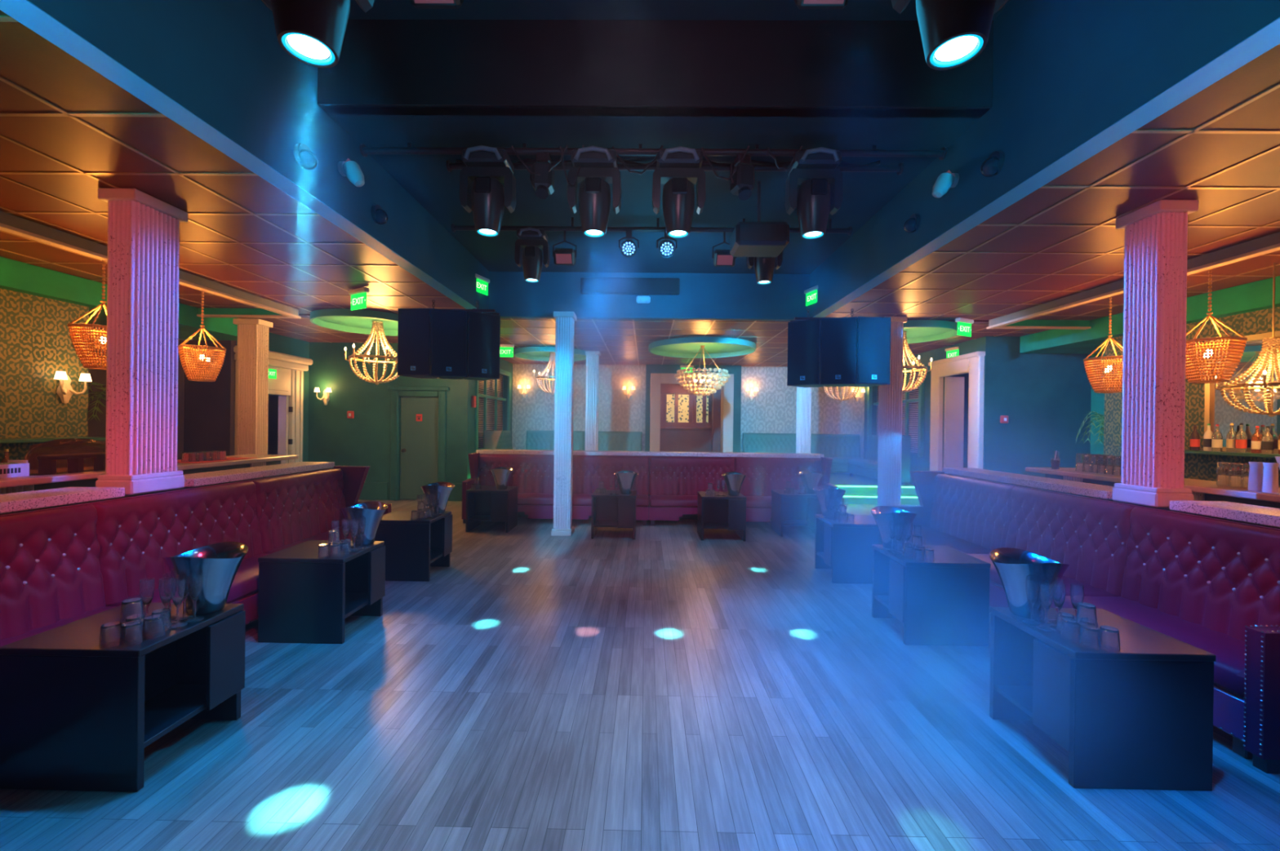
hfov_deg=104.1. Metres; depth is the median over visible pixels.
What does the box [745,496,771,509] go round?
seat cushion
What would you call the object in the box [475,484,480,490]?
tumbler
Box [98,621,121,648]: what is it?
tumbler
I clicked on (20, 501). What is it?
granite ledge
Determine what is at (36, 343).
wall
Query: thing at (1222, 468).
tumbler
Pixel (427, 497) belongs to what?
champagne flute
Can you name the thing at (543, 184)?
light
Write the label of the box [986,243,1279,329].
trim
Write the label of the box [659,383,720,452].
door
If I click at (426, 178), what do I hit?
ceiling
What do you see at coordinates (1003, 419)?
fire alarm strobe
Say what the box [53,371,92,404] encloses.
wall sconce
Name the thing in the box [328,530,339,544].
tumbler
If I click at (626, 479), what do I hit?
ice bucket
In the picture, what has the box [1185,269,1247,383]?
pendant
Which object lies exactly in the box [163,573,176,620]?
champagne flute
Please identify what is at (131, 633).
tumbler
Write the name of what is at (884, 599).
shelf
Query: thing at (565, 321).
column
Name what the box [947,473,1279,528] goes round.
wall
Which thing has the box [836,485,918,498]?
step light
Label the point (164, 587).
champagne flute
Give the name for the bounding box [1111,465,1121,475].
tumbler
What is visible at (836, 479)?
platform
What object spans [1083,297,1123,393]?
pendant
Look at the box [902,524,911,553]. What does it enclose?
champagne flute
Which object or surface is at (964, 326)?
exit sign
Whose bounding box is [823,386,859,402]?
beaded chandelier
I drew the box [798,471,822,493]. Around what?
ice bucket
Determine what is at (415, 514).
tumbler
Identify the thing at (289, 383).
door frame
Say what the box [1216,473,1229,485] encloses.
tumbler
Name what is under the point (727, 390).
door frame
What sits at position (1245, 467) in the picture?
tumbler
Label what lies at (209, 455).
tumbler
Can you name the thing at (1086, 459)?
tumbler
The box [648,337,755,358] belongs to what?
trim
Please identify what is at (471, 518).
shelf
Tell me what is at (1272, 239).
trim
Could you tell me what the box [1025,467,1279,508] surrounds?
countertop
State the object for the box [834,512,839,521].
tumbler
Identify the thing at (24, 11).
trim
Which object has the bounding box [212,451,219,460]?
tumbler
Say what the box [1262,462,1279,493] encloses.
container
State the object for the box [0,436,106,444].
bar
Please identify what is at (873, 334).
loudspeaker
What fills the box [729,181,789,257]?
box
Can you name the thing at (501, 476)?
ice bucket
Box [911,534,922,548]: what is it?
tumbler
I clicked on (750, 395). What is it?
wall sconce
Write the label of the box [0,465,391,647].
banquette
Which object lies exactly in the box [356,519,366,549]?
champagne flute
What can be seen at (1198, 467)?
wall
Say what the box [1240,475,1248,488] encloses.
tumbler
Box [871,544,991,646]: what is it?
cocktail table
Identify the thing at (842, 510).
tumbler
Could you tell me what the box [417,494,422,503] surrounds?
tumbler
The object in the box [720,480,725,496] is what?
champagne flute
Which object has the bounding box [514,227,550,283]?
light
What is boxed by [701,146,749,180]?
cable
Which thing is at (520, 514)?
wall
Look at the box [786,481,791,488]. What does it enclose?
tumbler
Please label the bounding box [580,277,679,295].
panel
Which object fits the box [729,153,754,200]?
light
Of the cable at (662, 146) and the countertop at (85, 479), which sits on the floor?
the countertop at (85, 479)
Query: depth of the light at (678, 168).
3.79 m
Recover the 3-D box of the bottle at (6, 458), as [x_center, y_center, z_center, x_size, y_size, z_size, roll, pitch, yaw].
[-5.869,0.379,4.623,0.077,0.319,0.075,1,0,1]
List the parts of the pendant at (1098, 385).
lamp shade, bulb, hanging chain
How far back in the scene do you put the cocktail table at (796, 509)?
7.23 m
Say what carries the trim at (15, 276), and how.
attached to the wall at (36, 343)
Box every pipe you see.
[359,142,947,159]
[445,160,903,174]
[451,217,852,235]
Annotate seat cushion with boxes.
[0,606,116,647]
[105,553,269,606]
[262,527,351,554]
[517,493,553,506]
[572,493,648,506]
[648,494,697,507]
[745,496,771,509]
[826,457,865,464]
[848,458,877,470]
[905,527,991,554]
[967,554,1120,608]
[1062,595,1245,697]
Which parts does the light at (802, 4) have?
glass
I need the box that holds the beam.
[317,19,993,118]
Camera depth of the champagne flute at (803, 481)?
7.08 m
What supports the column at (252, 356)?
on the floor
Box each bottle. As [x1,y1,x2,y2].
[0,448,10,463]
[1189,425,1199,450]
[1203,423,1213,451]
[1211,424,1222,451]
[1226,423,1236,452]
[1235,422,1247,453]
[1251,426,1262,453]
[1261,426,1274,453]
[1278,433,1279,454]
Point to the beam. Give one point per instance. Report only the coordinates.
(802, 64)
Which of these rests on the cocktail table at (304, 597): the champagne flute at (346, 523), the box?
the champagne flute at (346, 523)
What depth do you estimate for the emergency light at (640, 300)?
7.09 m
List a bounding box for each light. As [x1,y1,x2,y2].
[261,0,374,68]
[410,0,463,8]
[458,145,515,237]
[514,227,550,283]
[529,152,554,199]
[552,230,576,266]
[567,146,621,238]
[618,230,639,257]
[636,296,650,303]
[652,146,706,238]
[656,230,676,257]
[711,231,736,266]
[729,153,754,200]
[746,250,782,284]
[784,146,843,239]
[795,0,848,9]
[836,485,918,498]
[890,0,1008,70]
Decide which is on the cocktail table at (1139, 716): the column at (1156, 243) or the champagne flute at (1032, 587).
the champagne flute at (1032, 587)
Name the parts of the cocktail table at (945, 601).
panel, door panel, panel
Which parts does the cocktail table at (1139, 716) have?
panel, door panel, panel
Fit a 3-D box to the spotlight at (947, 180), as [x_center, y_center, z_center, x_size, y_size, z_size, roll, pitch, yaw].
[2.296,-1.824,3.768,0.165,0.201,0.120,1,0,1]
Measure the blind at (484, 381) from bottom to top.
1.701 m
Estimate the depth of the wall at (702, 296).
7.14 m
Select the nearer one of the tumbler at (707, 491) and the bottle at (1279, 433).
the bottle at (1279, 433)
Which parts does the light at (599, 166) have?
display panel, carry handle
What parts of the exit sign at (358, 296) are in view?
panel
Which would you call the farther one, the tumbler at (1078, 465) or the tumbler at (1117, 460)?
the tumbler at (1078, 465)
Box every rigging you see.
[431,300,500,315]
[789,308,853,322]
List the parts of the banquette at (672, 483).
nailhead trim, panel, panel, panel, panel, panel, panel, panel, panel, panel, panel, nailhead trim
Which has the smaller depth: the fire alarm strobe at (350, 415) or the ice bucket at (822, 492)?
the ice bucket at (822, 492)
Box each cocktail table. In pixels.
[0,602,245,792]
[257,540,385,644]
[374,511,452,582]
[466,485,518,533]
[591,489,636,539]
[697,491,746,541]
[771,489,822,537]
[814,514,882,584]
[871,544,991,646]
[989,607,1215,791]
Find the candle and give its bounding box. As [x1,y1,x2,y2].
[1262,374,1266,382]
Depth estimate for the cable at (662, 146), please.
3.79 m
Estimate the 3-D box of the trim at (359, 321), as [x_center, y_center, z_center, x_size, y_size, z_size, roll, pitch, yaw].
[-4.089,-1.550,7.597,1.560,0.100,1.560,1,0,1]
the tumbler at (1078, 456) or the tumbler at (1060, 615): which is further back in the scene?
the tumbler at (1078, 456)
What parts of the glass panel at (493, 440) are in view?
panel, panel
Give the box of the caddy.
[0,460,29,478]
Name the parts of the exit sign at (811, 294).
panel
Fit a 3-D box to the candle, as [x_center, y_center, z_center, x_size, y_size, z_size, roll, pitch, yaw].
[5.433,-0.411,4.341,0.018,0.061,0.018,1,0,-16]
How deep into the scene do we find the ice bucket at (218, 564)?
2.45 m
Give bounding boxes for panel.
[484,431,512,449]
[525,430,642,451]
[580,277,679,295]
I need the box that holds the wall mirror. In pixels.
[1204,331,1279,453]
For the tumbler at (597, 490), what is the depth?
6.74 m
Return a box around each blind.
[478,375,502,447]
[876,373,918,453]
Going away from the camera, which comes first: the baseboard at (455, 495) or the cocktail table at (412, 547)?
the cocktail table at (412, 547)
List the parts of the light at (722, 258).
stem, glass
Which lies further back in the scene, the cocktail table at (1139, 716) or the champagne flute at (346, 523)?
the champagne flute at (346, 523)
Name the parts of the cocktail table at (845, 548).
panel, door panel, panel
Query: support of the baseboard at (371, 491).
attached to the wall at (364, 439)
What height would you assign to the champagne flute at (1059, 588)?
0.215 m
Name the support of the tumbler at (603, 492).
on the cocktail table at (619, 510)
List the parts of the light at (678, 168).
display panel, carry handle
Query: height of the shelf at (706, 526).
0.025 m
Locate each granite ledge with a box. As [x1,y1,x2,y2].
[0,486,124,513]
[183,462,334,487]
[475,449,823,458]
[942,467,1114,499]
[1169,500,1279,527]
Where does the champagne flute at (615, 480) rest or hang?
on the cocktail table at (619, 510)
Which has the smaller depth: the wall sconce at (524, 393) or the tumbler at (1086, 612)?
the tumbler at (1086, 612)
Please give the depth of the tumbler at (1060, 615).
2.35 m
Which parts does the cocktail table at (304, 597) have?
panel, panel, door panel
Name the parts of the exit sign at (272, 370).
panel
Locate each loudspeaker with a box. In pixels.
[397,308,439,378]
[431,308,466,379]
[463,311,500,381]
[786,318,823,387]
[820,316,857,386]
[848,316,890,386]
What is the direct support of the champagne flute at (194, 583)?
on the cocktail table at (77, 714)
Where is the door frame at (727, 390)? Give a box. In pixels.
[649,373,733,452]
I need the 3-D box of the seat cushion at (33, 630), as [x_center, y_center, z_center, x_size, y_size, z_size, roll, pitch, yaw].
[-3.042,1.151,2.200,0.500,0.135,1.614,1,0,1]
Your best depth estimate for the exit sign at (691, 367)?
12.66 m
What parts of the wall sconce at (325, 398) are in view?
lamp shade, lamp shade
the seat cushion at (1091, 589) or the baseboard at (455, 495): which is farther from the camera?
the baseboard at (455, 495)
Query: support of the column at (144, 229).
on the wall at (184, 488)
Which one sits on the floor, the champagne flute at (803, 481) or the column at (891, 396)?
the column at (891, 396)
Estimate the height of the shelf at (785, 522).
0.025 m
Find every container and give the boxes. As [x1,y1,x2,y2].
[1248,462,1263,491]
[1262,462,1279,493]
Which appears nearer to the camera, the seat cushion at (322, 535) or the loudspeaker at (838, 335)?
the seat cushion at (322, 535)
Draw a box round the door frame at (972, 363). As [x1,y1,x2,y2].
[928,351,985,474]
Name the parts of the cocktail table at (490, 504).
panel, door panel, panel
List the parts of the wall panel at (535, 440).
panel, panel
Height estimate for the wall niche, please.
3.090 m
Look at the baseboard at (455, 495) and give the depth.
9.78 m
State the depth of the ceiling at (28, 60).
3.44 m
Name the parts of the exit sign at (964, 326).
panel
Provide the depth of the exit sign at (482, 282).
6.75 m
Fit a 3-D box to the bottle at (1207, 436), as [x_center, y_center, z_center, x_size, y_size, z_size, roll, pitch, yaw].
[6.196,0.127,5.437,0.077,0.297,0.075,1,0,1]
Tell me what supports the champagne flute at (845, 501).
on the cocktail table at (845, 548)
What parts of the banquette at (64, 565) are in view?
panel, panel, panel, panel, panel, nailhead trim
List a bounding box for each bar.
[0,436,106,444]
[1118,447,1279,458]
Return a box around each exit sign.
[268,365,278,379]
[348,287,369,311]
[475,274,489,295]
[499,344,514,357]
[680,365,693,373]
[804,285,817,306]
[945,346,959,358]
[955,317,973,337]
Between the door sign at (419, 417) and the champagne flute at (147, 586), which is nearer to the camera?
the champagne flute at (147, 586)
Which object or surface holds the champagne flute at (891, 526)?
on the cocktail table at (945, 601)
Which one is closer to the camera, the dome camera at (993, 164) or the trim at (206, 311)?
the dome camera at (993, 164)
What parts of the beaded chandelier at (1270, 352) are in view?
arm, stem, stem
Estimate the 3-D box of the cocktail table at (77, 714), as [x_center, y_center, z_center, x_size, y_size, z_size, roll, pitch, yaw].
[-2.365,1.221,2.337,0.614,0.590,0.540,1,0,1]
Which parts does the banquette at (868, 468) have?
panel, panel, panel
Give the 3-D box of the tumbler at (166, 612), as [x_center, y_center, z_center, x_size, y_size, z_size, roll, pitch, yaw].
[-2.178,0.884,2.269,0.072,0.086,0.072,1,0,42]
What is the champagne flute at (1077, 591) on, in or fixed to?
on the cocktail table at (1139, 716)
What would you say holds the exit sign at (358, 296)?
hanging from the ceiling at (28, 60)
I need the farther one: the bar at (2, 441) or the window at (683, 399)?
the window at (683, 399)
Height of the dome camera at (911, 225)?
0.157 m
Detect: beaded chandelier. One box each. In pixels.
[344,320,399,385]
[533,352,555,395]
[674,345,730,395]
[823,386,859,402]
[902,330,932,392]
[1213,262,1279,417]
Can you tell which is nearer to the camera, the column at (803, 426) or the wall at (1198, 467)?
the wall at (1198, 467)
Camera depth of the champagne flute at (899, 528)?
3.78 m
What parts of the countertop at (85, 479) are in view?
panel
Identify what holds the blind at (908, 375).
attached to the window at (920, 400)
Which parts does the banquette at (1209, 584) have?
nailhead trim, panel, panel, panel, panel, panel, panel, nailhead trim, panel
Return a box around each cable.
[455,158,879,165]
[511,144,568,175]
[559,145,584,186]
[612,145,663,174]
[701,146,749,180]
[767,146,802,170]
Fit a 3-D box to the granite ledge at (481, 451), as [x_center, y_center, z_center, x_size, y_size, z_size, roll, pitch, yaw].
[0.156,0.468,8.300,5.680,0.060,0.300,1,0,1]
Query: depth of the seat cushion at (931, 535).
4.96 m
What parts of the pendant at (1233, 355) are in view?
bulb, hanging chain, lamp shade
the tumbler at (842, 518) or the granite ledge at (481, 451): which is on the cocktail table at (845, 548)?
the tumbler at (842, 518)
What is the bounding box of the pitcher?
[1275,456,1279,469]
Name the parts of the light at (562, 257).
glass, stem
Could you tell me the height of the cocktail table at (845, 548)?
0.590 m
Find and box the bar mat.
[177,457,254,463]
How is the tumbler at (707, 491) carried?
on the cocktail table at (727, 512)
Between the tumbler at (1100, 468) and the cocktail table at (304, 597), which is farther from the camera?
the tumbler at (1100, 468)
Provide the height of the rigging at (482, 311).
0.169 m
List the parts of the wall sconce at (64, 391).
lamp shade, arm, arm, lamp shade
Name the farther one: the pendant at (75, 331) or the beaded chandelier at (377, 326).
the beaded chandelier at (377, 326)
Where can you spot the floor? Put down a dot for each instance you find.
(666, 688)
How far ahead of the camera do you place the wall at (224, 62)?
2.91 m
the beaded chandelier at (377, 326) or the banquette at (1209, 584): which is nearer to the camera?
the banquette at (1209, 584)
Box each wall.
[0,288,88,463]
[0,468,329,515]
[27,0,488,309]
[183,340,235,456]
[307,342,471,500]
[480,453,818,520]
[488,271,809,321]
[511,364,864,473]
[660,393,712,422]
[809,0,1279,316]
[863,337,979,485]
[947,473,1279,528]
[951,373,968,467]
[979,336,1091,477]
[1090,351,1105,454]
[1103,306,1279,488]
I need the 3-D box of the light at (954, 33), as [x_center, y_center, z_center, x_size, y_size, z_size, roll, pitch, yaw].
[1.215,-1.792,1.888,0.459,0.722,0.338,1,0,1]
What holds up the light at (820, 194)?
hanging from the pipe at (365, 151)
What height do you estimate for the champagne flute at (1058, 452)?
0.183 m
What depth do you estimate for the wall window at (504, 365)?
11.87 m
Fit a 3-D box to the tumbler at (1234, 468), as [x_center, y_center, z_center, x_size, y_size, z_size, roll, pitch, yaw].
[4.442,0.323,3.723,0.072,0.086,0.072,1,0,1]
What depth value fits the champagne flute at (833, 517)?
5.24 m
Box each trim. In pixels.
[0,0,476,309]
[0,15,1279,367]
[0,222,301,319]
[0,257,239,340]
[197,307,280,315]
[310,308,398,336]
[513,346,586,361]
[644,364,741,453]
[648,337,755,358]
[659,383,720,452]
[813,17,1279,317]
[903,320,957,343]
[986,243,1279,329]
[988,231,1279,326]
[1004,320,1089,326]
[1019,275,1279,354]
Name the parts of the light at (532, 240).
carry handle, display panel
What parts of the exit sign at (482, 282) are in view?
panel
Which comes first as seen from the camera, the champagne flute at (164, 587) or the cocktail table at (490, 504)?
the champagne flute at (164, 587)
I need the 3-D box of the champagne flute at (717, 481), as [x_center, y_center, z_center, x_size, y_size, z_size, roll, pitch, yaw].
[1.068,0.848,6.799,0.068,0.215,0.066,1,0,1]
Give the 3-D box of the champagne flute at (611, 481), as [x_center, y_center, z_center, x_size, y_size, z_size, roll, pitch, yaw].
[-0.392,0.830,6.787,0.068,0.215,0.066,1,0,1]
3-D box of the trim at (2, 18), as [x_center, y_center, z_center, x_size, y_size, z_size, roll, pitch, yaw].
[0.080,-1.548,5.040,14.800,0.007,15.912,1,0,1]
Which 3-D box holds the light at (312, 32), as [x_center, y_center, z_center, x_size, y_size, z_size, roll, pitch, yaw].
[-1.285,-1.822,1.919,0.459,0.722,0.338,1,0,1]
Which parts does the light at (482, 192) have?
carry handle, display panel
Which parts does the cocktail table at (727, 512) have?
panel, door panel, panel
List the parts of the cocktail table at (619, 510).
panel, door panel, panel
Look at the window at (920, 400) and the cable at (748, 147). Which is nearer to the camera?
the cable at (748, 147)
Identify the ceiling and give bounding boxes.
[0,10,466,314]
[240,313,1048,367]
[320,106,990,274]
[348,0,1011,21]
[825,44,1279,320]
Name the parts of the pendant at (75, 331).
lamp shade, hanging chain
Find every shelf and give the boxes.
[144,684,206,747]
[344,592,368,618]
[430,549,442,563]
[468,515,490,521]
[593,521,617,527]
[703,523,728,528]
[782,520,806,525]
[816,551,823,559]
[874,595,888,608]
[995,685,1032,718]
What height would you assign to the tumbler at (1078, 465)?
0.086 m
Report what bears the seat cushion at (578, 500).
on the banquette at (672, 483)
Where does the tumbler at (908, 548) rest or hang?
on the cocktail table at (945, 601)
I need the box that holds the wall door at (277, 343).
[235,332,309,462]
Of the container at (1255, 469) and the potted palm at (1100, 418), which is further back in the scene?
the potted palm at (1100, 418)
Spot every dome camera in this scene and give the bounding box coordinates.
[293,143,318,170]
[371,204,388,224]
[903,213,919,233]
[980,151,1004,177]
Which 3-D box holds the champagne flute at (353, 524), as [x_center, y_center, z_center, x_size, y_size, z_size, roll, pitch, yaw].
[-2.120,0.817,3.703,0.068,0.215,0.066,1,0,1]
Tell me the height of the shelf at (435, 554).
0.025 m
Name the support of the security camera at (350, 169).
attached to the wall at (224, 62)
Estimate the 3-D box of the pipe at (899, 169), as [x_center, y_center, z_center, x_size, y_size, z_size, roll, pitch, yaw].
[0.276,-2.128,4.112,3.730,0.092,0.090,1,0,1]
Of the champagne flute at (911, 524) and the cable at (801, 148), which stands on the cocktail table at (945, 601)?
the champagne flute at (911, 524)
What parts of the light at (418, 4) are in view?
glass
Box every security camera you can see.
[337,158,364,186]
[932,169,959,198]
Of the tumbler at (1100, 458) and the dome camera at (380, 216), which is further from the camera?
the tumbler at (1100, 458)
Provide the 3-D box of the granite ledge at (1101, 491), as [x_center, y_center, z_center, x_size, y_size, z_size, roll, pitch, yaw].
[3.652,0.518,4.722,0.360,0.060,2.050,1,0,1]
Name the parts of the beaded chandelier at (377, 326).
stem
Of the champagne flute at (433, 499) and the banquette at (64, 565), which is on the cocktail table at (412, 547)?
the champagne flute at (433, 499)
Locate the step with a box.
[842,493,919,505]
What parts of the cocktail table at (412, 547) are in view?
panel, panel, door panel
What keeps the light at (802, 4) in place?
hanging from the ceiling at (533, 10)
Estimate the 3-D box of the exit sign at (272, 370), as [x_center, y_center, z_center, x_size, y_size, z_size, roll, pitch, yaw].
[-6.385,-0.921,8.627,0.063,0.212,0.288,1,0,1]
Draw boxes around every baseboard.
[359,482,387,500]
[448,483,462,501]
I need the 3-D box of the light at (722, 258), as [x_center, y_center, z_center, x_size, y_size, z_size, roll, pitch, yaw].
[0.886,-1.862,5.240,0.256,0.385,0.158,1,0,1]
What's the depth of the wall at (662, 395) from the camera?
14.38 m
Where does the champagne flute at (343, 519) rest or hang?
on the cocktail table at (304, 597)
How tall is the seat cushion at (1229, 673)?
0.135 m
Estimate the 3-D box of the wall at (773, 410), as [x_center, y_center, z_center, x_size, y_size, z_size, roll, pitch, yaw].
[1.235,-0.010,13.061,9.450,3.090,0.150,1,0,1]
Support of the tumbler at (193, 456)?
on the bar mat
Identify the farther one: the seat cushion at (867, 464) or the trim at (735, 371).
the trim at (735, 371)
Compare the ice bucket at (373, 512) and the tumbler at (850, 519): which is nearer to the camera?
the ice bucket at (373, 512)
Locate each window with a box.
[469,358,512,479]
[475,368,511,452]
[665,394,674,422]
[678,394,689,422]
[696,395,709,422]
[866,364,924,457]
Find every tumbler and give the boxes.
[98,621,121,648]
[119,620,142,647]
[120,597,143,623]
[139,614,145,630]
[142,613,164,639]
[151,608,171,631]
[181,452,190,462]
[189,452,199,462]
[198,452,206,461]
[204,451,213,461]
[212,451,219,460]
[218,450,226,459]
[317,543,329,558]
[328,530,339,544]
[328,543,341,558]
[339,541,350,555]
[340,538,351,551]
[410,510,418,519]
[417,501,425,511]
[418,510,426,519]
[425,509,431,519]
[471,484,475,490]
[474,477,479,484]
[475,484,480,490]
[595,488,600,494]
[598,481,604,488]
[600,488,606,495]
[705,489,710,496]
[707,483,712,489]
[710,489,715,497]
[783,488,789,494]
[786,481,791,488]
[788,488,794,494]
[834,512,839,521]
[838,504,846,514]
[838,513,846,523]
[846,514,854,524]
[903,542,911,555]
[903,545,913,559]
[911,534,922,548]
[911,547,923,561]
[923,547,934,562]
[1055,612,1075,634]
[1060,617,1080,642]
[1075,453,1083,462]
[1075,462,1083,471]
[1075,602,1097,626]
[1079,625,1101,649]
[1082,453,1091,462]
[1082,462,1089,471]
[1088,463,1097,472]
[1089,454,1097,463]
[1096,464,1105,473]
[1097,454,1105,464]
[1099,625,1120,651]
[1104,455,1114,465]
[1104,464,1112,474]
[1111,456,1121,466]
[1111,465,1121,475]
[1216,462,1229,474]
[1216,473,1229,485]
[1227,462,1241,475]
[1227,474,1241,487]
[1240,463,1249,475]
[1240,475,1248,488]
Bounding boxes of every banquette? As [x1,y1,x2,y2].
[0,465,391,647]
[23,438,105,475]
[462,452,838,525]
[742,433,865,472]
[848,435,911,485]
[887,471,1279,773]
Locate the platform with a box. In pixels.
[829,473,916,494]
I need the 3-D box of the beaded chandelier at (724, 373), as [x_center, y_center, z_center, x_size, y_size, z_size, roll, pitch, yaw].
[1.200,-1.053,9.604,1.085,0.959,1.080,1,0,1]
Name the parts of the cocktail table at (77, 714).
panel, panel, door panel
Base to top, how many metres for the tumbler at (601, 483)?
0.086 m
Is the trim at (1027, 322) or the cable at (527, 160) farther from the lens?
the trim at (1027, 322)
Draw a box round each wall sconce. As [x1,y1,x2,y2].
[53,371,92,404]
[314,387,331,405]
[517,385,529,398]
[622,386,635,399]
[746,387,758,400]
[852,388,865,402]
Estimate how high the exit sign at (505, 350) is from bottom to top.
0.235 m
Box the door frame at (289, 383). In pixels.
[233,346,312,464]
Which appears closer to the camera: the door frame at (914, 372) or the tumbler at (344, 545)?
the tumbler at (344, 545)
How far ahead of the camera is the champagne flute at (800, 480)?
7.08 m
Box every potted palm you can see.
[88,382,106,421]
[1075,411,1104,445]
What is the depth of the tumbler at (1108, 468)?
4.61 m
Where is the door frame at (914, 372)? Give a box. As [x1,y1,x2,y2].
[876,372,918,453]
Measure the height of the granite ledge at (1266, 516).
0.060 m
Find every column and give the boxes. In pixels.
[95,188,187,495]
[232,319,272,455]
[551,311,576,536]
[585,351,600,450]
[795,386,811,453]
[877,316,906,506]
[1112,200,1198,507]
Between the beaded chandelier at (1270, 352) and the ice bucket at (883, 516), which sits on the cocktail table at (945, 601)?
the ice bucket at (883, 516)
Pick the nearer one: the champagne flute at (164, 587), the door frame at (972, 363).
the champagne flute at (164, 587)
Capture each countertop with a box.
[0,454,298,494]
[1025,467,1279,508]
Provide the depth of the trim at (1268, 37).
2.58 m
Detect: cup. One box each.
[1049,450,1060,469]
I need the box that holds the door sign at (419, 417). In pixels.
[416,413,422,421]
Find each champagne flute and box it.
[138,577,155,617]
[158,577,175,624]
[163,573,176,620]
[169,577,187,629]
[174,574,193,621]
[185,574,204,622]
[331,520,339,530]
[341,518,347,538]
[342,520,350,538]
[350,520,359,551]
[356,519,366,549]
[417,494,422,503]
[424,494,430,507]
[429,493,435,515]
[431,494,436,516]
[434,493,441,515]
[608,478,613,494]
[613,478,617,494]
[715,480,720,496]
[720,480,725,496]
[797,478,802,493]
[801,479,805,493]
[823,497,831,518]
[829,497,835,518]
[835,497,839,511]
[842,498,848,509]
[887,523,897,552]
[893,524,903,555]
[894,524,903,551]
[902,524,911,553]
[903,523,912,551]
[1022,578,1039,626]
[1034,580,1051,625]
[1037,582,1055,631]
[1048,578,1063,624]
[1049,582,1065,629]
[1053,451,1059,469]
[1070,583,1084,619]
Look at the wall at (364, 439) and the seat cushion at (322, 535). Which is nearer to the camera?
the seat cushion at (322, 535)
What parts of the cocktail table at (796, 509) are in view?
panel, panel, door panel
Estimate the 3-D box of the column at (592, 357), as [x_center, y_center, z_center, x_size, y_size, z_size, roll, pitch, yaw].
[-1.023,-0.197,10.633,0.314,2.740,0.284,1,0,1]
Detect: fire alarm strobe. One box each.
[346,411,354,418]
[1000,415,1008,423]
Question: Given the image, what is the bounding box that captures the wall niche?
[87,323,184,459]
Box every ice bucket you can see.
[162,542,248,615]
[339,501,387,546]
[420,481,454,513]
[489,466,513,489]
[614,470,638,494]
[721,471,746,496]
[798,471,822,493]
[813,485,846,516]
[871,506,917,549]
[989,547,1069,619]
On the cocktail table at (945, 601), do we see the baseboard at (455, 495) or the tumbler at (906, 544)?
the tumbler at (906, 544)
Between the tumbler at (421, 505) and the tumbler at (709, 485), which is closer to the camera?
the tumbler at (421, 505)
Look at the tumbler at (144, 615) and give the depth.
2.19 m
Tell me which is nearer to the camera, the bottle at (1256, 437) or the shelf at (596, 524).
the bottle at (1256, 437)
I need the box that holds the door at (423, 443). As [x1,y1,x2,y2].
[387,386,449,501]
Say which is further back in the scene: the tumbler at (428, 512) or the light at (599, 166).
the tumbler at (428, 512)
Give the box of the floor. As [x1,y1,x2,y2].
[0,499,1279,850]
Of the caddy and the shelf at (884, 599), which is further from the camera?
the shelf at (884, 599)
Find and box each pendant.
[67,260,106,370]
[177,290,226,382]
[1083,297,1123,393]
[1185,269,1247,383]
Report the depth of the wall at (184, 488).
3.44 m
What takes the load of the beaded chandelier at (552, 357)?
hanging from the trim at (535, 353)
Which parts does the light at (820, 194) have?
display panel, carry handle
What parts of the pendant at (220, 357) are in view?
lamp shade, hanging chain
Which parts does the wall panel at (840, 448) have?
panel, panel, panel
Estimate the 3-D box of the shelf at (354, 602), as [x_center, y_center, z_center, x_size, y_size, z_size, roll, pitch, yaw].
[-2.357,1.341,3.732,0.578,0.025,0.470,1,0,1]
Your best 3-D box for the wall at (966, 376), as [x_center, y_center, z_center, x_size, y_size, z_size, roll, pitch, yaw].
[7.080,0.066,10.589,0.100,3.090,4.250,1,0,1]
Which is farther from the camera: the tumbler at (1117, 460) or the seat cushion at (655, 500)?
the seat cushion at (655, 500)
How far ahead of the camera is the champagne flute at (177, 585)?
2.30 m
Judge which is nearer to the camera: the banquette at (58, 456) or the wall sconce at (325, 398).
the banquette at (58, 456)
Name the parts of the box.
stem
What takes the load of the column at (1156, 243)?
on the wall at (1162, 508)
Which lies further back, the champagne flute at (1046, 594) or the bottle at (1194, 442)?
the bottle at (1194, 442)
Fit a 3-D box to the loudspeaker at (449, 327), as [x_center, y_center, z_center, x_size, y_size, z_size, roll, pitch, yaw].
[-2.345,-0.992,6.177,0.400,0.800,0.418,1,0,-16]
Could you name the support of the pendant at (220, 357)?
hanging from the trim at (5, 228)
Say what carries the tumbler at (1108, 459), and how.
on the tumbler at (1108, 468)
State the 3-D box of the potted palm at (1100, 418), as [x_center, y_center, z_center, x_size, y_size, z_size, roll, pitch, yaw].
[7.058,0.694,7.549,0.790,1.848,0.824,1,0,1]
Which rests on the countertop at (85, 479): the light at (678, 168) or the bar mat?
the bar mat

